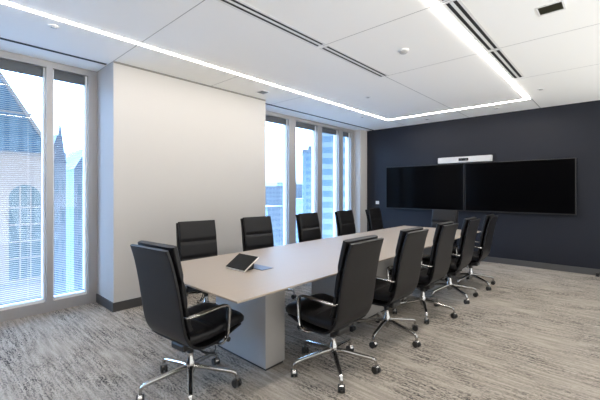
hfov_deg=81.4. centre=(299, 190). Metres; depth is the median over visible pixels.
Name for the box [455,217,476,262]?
cushion
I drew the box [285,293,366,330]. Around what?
seat cushion
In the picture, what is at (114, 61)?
trim
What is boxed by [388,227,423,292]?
cushion
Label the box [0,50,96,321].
window
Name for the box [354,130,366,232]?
wall
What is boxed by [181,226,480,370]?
conference table
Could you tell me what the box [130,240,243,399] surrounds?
office chair
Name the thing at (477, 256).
seat cushion
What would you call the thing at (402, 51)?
smoke detector
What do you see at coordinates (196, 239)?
cushion
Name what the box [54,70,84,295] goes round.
window blind
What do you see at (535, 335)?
floor
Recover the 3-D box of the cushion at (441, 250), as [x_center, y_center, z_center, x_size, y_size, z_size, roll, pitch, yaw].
[1.560,0.627,3.874,0.157,0.569,0.435,0,0,43]
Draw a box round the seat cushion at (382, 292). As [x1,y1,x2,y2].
[373,276,412,302]
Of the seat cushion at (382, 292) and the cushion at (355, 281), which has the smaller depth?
the cushion at (355, 281)
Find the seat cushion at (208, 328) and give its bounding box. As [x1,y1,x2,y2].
[152,302,243,346]
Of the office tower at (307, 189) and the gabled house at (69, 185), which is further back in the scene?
the office tower at (307, 189)
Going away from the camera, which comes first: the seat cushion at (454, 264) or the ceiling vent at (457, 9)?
the ceiling vent at (457, 9)
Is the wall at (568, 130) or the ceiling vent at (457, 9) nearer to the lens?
the ceiling vent at (457, 9)
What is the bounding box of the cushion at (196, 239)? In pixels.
[178,220,217,260]
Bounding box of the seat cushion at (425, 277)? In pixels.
[389,267,444,283]
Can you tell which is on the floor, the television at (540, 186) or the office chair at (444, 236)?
the office chair at (444, 236)
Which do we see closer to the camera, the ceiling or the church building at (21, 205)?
the ceiling
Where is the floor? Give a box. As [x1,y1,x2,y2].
[0,261,599,399]
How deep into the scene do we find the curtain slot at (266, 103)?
7.03 m
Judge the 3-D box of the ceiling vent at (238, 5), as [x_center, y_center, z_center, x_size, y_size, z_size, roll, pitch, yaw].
[-0.211,-1.502,3.137,0.132,0.004,1.272,0,0,42]
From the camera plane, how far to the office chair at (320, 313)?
2.61 m
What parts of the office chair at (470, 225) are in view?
leg, leg, leg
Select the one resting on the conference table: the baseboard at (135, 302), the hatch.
the hatch
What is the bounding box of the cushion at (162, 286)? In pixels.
[138,240,192,332]
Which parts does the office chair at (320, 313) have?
leg, leg, armrest, leg, leg, leg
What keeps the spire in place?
on the ground
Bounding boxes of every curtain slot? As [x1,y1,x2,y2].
[0,37,105,64]
[266,103,371,129]
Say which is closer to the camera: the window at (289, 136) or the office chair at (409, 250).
the office chair at (409, 250)
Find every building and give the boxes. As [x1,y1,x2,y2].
[0,71,54,303]
[266,187,282,205]
[266,205,282,245]
[296,184,302,197]
[296,198,302,242]
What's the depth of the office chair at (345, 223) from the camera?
6.08 m
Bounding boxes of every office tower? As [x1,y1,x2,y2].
[302,146,311,212]
[322,133,344,238]
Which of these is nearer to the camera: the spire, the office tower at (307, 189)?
the spire
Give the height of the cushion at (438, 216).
0.569 m
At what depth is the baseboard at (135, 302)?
4.16 m
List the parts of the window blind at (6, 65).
rail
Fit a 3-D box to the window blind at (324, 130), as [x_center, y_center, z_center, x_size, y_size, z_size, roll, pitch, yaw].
[0.638,-0.093,8.035,0.055,2.671,0.586,0,0,42]
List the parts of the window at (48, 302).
sash, sash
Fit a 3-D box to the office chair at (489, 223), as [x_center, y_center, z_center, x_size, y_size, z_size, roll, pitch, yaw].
[2.537,0.871,5.204,0.668,1.057,0.718,0,0,-38]
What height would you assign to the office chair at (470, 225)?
1.057 m
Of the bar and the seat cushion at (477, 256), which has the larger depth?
the bar
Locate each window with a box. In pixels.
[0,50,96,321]
[266,111,353,244]
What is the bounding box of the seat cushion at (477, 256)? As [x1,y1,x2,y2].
[451,248,485,260]
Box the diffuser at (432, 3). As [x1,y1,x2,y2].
[425,0,529,99]
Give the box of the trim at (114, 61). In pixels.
[114,61,265,100]
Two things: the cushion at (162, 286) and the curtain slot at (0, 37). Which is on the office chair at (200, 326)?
the cushion at (162, 286)
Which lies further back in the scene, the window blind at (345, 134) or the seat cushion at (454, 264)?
the window blind at (345, 134)
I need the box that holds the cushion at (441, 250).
[426,221,453,275]
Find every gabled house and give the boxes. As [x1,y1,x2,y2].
[54,134,65,293]
[66,149,82,291]
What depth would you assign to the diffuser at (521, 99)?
6.35 m
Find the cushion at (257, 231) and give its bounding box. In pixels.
[243,216,273,250]
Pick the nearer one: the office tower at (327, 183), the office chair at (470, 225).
the office chair at (470, 225)
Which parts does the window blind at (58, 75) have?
rail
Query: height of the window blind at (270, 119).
2.671 m
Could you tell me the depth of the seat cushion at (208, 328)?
2.44 m
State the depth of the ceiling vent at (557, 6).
2.87 m
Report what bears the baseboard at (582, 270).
attached to the wall at (568, 130)
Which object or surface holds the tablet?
on the conference table
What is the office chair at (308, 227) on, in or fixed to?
on the floor
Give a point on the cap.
(53, 26)
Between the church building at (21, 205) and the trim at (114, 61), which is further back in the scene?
the church building at (21, 205)
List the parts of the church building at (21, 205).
cornice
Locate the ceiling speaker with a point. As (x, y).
(260, 91)
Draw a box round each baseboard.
[96,291,194,311]
[482,256,599,275]
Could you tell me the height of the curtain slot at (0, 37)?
0.004 m
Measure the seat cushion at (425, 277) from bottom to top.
0.116 m
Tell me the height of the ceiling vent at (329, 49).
0.004 m
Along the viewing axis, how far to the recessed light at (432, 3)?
3.65 m
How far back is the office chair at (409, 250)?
3.20 m
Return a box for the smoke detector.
[398,48,408,54]
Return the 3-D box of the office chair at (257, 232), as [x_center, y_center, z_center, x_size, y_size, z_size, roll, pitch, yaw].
[-0.423,0.871,4.477,0.668,1.057,0.697,0,0,-40]
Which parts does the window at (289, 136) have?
sash, sash, sash, sash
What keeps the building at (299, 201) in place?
on the ground
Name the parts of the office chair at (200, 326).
leg, leg, leg, leg, lever, armrest, leg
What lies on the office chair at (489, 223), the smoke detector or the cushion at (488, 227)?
the cushion at (488, 227)
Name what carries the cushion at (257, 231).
on the office chair at (257, 232)
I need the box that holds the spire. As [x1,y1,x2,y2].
[58,124,66,158]
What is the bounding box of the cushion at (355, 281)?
[330,235,377,317]
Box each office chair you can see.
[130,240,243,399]
[176,220,217,307]
[240,216,296,298]
[285,235,383,392]
[295,212,320,241]
[334,210,355,235]
[349,227,428,348]
[365,208,382,230]
[389,221,458,323]
[422,217,480,303]
[431,209,461,270]
[445,214,497,290]
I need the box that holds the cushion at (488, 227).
[477,214,494,254]
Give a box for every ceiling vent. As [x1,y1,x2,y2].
[217,0,325,46]
[320,45,387,76]
[442,0,499,50]
[488,49,523,78]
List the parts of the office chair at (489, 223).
leg, leg, leg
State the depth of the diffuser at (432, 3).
3.50 m
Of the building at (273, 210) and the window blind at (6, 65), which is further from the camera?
the building at (273, 210)
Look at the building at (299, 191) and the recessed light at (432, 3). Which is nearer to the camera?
the recessed light at (432, 3)
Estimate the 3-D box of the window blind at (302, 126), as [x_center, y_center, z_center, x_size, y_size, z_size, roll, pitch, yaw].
[0.084,-0.093,7.430,0.055,2.671,0.646,0,0,42]
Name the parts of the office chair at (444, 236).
leg, leg, leg, leg, leg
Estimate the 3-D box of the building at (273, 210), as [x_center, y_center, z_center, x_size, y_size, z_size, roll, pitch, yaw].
[-21.420,28.069,227.341,18.520,36.661,18.520,0,0,39]
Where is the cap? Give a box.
[48,24,59,28]
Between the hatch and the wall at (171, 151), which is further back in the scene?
the wall at (171, 151)
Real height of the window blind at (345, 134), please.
2.671 m
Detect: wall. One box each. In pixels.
[97,61,265,302]
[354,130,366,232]
[367,100,599,268]
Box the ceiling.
[0,0,599,130]
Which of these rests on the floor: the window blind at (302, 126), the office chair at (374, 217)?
the office chair at (374, 217)
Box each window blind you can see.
[0,59,42,305]
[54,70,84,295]
[266,115,285,245]
[296,122,314,242]
[322,127,335,237]
[343,132,347,209]
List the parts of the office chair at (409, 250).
leg, leg, armrest, armrest, leg, leg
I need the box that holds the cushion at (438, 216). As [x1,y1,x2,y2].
[431,209,456,241]
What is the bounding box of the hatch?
[253,264,271,270]
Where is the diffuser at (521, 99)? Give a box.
[390,99,525,119]
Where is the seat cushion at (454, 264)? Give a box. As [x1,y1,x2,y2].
[422,256,467,270]
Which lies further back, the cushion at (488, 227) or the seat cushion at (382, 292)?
the cushion at (488, 227)
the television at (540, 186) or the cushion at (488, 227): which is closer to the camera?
the cushion at (488, 227)
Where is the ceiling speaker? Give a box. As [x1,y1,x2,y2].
[256,90,269,93]
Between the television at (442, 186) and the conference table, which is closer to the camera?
the conference table
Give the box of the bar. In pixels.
[438,155,492,163]
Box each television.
[386,163,464,210]
[465,158,575,214]
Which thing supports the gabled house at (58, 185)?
on the ground
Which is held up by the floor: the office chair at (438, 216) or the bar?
the office chair at (438, 216)
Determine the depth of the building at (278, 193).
291.06 m
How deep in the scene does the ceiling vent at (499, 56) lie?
4.11 m
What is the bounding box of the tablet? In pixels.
[225,253,258,271]
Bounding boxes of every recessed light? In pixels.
[0,0,529,119]
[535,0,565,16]
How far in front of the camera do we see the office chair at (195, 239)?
3.95 m

